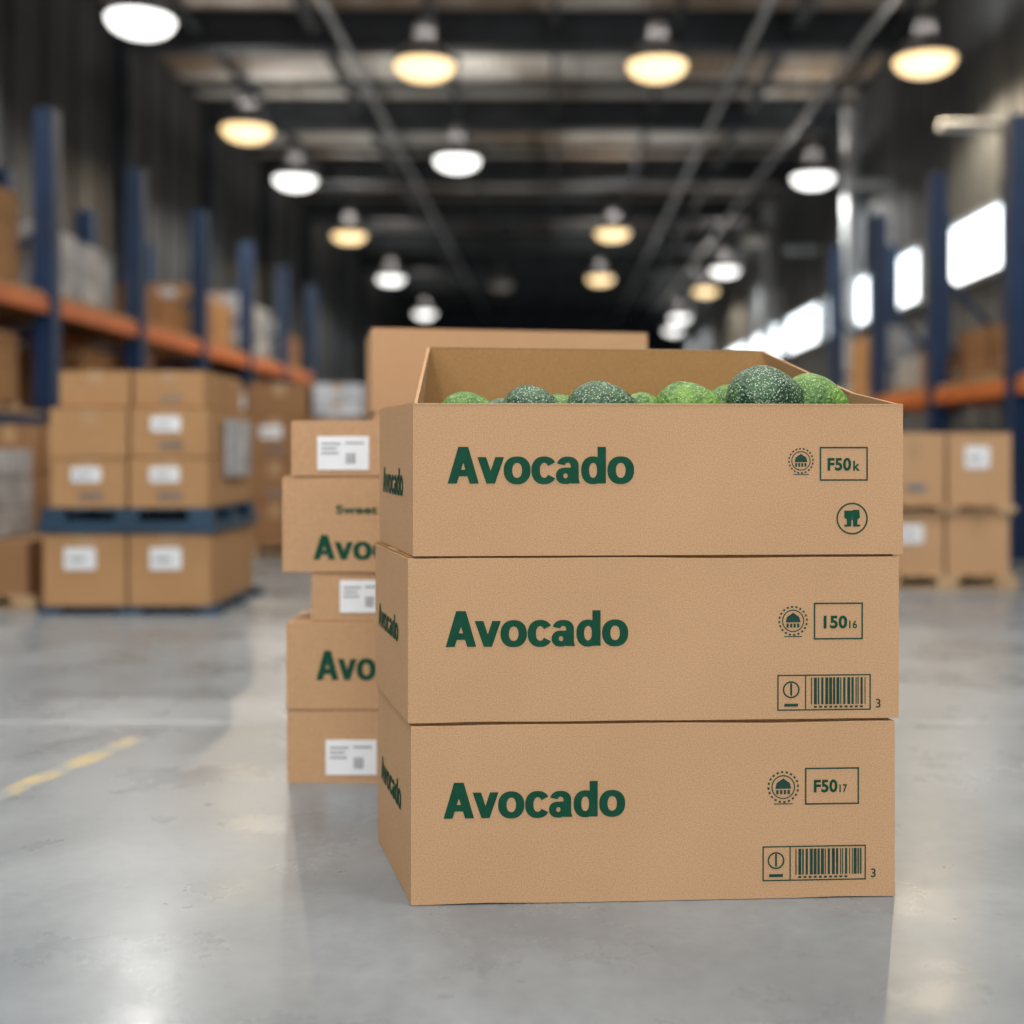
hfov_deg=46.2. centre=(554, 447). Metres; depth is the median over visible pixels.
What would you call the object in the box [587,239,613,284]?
lamp
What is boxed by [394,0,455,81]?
lamp
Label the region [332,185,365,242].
lamp
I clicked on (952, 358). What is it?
load
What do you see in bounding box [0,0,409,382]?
wall
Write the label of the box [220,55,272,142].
lamp
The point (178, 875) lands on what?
floor
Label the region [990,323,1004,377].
load
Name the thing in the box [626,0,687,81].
lamp
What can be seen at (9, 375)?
load
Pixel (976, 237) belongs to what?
window
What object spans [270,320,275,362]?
load
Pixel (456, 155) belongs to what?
lamp
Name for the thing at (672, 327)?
lamp
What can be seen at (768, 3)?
conduit
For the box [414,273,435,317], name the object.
lamp
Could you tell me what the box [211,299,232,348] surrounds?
load
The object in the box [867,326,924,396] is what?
load
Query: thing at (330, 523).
cardboard box
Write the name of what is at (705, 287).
lamp
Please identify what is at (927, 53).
lamp
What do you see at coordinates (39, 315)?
rack
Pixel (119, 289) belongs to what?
load
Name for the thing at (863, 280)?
window
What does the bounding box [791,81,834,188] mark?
lamp
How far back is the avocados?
1.54 m
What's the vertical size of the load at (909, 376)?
0.242 m
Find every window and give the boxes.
[730,340,748,349]
[753,322,781,358]
[786,300,821,355]
[826,271,869,339]
[899,243,923,312]
[952,197,1000,291]
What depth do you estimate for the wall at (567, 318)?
34.00 m
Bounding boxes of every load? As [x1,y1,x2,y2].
[0,186,21,285]
[0,329,21,409]
[12,347,113,410]
[18,221,78,301]
[27,342,153,370]
[75,242,116,313]
[114,281,156,325]
[147,284,212,342]
[154,296,183,333]
[210,293,255,355]
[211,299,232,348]
[237,376,269,382]
[254,306,271,360]
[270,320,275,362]
[289,335,300,369]
[851,335,869,395]
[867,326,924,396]
[894,356,921,392]
[919,353,961,388]
[955,325,996,382]
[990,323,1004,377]
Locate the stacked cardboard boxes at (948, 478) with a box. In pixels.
[893,433,1016,589]
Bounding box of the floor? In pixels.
[0,547,1023,1023]
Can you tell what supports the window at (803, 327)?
in the wall at (900, 139)
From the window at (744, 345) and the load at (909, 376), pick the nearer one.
the load at (909, 376)
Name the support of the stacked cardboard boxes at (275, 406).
on the floor
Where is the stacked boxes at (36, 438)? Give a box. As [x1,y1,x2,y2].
[0,425,94,532]
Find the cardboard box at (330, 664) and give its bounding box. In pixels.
[286,606,377,708]
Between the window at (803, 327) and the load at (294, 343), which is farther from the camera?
the window at (803, 327)
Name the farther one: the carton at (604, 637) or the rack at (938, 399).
the rack at (938, 399)
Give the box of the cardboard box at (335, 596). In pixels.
[311,572,374,620]
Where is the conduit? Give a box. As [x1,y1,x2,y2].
[318,0,895,328]
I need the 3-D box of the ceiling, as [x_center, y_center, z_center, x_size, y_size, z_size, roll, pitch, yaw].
[-0.335,-4.110,15.300,7.930,0.100,37.800,0,0,0]
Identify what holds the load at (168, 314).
in the rack at (39, 315)
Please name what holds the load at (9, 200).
in the rack at (39, 315)
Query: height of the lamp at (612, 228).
1.167 m
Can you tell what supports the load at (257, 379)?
in the rack at (39, 315)
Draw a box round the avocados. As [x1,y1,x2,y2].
[442,365,848,403]
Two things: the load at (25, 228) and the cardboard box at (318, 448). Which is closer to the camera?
the cardboard box at (318, 448)
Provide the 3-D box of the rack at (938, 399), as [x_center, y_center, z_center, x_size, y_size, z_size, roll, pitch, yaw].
[2.542,-0.550,7.300,0.605,2.220,5.300,0,0,0]
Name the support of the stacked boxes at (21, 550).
on the floor
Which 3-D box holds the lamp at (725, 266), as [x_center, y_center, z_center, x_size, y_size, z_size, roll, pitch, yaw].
[2.860,-3.471,20.200,0.484,1.167,0.484,0,0,0]
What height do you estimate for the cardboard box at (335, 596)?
0.081 m
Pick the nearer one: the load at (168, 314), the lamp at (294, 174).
the load at (168, 314)
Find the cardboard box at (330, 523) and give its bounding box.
[282,476,380,571]
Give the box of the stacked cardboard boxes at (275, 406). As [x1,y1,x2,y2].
[249,383,369,555]
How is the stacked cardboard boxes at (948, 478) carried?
on the floor
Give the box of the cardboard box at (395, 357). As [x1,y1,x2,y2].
[366,328,646,414]
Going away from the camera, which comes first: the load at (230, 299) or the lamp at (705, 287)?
the load at (230, 299)
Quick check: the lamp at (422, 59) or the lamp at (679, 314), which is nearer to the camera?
the lamp at (422, 59)
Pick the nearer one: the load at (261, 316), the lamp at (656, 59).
the lamp at (656, 59)
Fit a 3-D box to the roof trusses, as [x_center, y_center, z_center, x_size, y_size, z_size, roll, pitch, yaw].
[-0.335,-1.750,17.950,7.530,4.620,31.900,0,0,0]
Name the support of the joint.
on the floor
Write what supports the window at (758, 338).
in the wall at (900, 139)
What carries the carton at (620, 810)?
on the floor
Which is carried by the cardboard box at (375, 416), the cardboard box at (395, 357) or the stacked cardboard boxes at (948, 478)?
the cardboard box at (395, 357)
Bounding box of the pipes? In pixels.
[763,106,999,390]
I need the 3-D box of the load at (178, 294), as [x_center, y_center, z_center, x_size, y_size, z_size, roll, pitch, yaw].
[-2.945,-0.978,8.940,0.650,0.413,0.520,0,0,0]
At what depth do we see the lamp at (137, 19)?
8.26 m
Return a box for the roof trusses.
[111,0,923,384]
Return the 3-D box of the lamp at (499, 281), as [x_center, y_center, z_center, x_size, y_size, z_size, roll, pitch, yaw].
[-1.020,-3.471,22.100,0.484,1.167,0.484,0,0,0]
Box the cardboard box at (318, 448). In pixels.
[291,421,379,475]
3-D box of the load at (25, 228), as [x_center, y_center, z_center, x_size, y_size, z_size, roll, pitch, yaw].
[-2.945,-0.964,6.354,0.650,0.386,0.512,0,0,0]
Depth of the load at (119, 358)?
7.39 m
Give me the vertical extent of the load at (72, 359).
0.379 m
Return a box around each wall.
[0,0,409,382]
[410,305,675,348]
[676,0,1023,432]
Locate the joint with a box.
[0,720,1023,722]
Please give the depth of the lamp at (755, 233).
16.97 m
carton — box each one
[375,542,898,723]
[378,688,894,904]
[380,346,902,555]
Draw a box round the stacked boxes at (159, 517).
[37,371,263,614]
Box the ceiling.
[105,0,931,304]
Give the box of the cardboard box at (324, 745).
[287,709,377,782]
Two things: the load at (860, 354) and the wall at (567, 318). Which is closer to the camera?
the load at (860, 354)
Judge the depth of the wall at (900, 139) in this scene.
11.78 m
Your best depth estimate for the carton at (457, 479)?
1.49 m
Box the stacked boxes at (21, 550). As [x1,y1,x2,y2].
[0,449,48,609]
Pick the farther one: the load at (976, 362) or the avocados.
the load at (976, 362)
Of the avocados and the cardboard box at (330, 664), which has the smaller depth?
the avocados
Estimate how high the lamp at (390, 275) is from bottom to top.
1.167 m
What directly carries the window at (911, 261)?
in the wall at (900, 139)
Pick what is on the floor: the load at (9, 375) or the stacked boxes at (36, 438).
the stacked boxes at (36, 438)
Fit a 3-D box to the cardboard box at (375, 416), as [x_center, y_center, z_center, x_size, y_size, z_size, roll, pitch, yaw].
[-0.106,0.035,2.530,0.560,0.209,0.260,0,0,-11]
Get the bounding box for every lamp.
[104,0,176,39]
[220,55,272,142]
[273,91,316,189]
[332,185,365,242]
[377,223,404,284]
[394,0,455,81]
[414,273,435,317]
[434,57,479,171]
[486,229,512,290]
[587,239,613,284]
[595,156,629,240]
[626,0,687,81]
[664,319,682,333]
[669,274,689,321]
[693,251,717,295]
[710,226,738,276]
[739,185,772,245]
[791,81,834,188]
[892,0,957,77]
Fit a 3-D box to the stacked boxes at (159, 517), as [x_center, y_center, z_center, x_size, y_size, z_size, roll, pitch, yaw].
[-1.425,0.149,4.315,0.610,0.821,0.610,0,0,0]
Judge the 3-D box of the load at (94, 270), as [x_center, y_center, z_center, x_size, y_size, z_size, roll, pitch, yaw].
[-2.945,-0.959,6.925,0.650,0.377,0.510,0,0,0]
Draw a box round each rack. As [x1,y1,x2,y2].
[0,107,316,424]
[829,113,1023,560]
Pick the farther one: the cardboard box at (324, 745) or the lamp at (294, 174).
the lamp at (294, 174)
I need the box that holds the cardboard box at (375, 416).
[368,413,379,420]

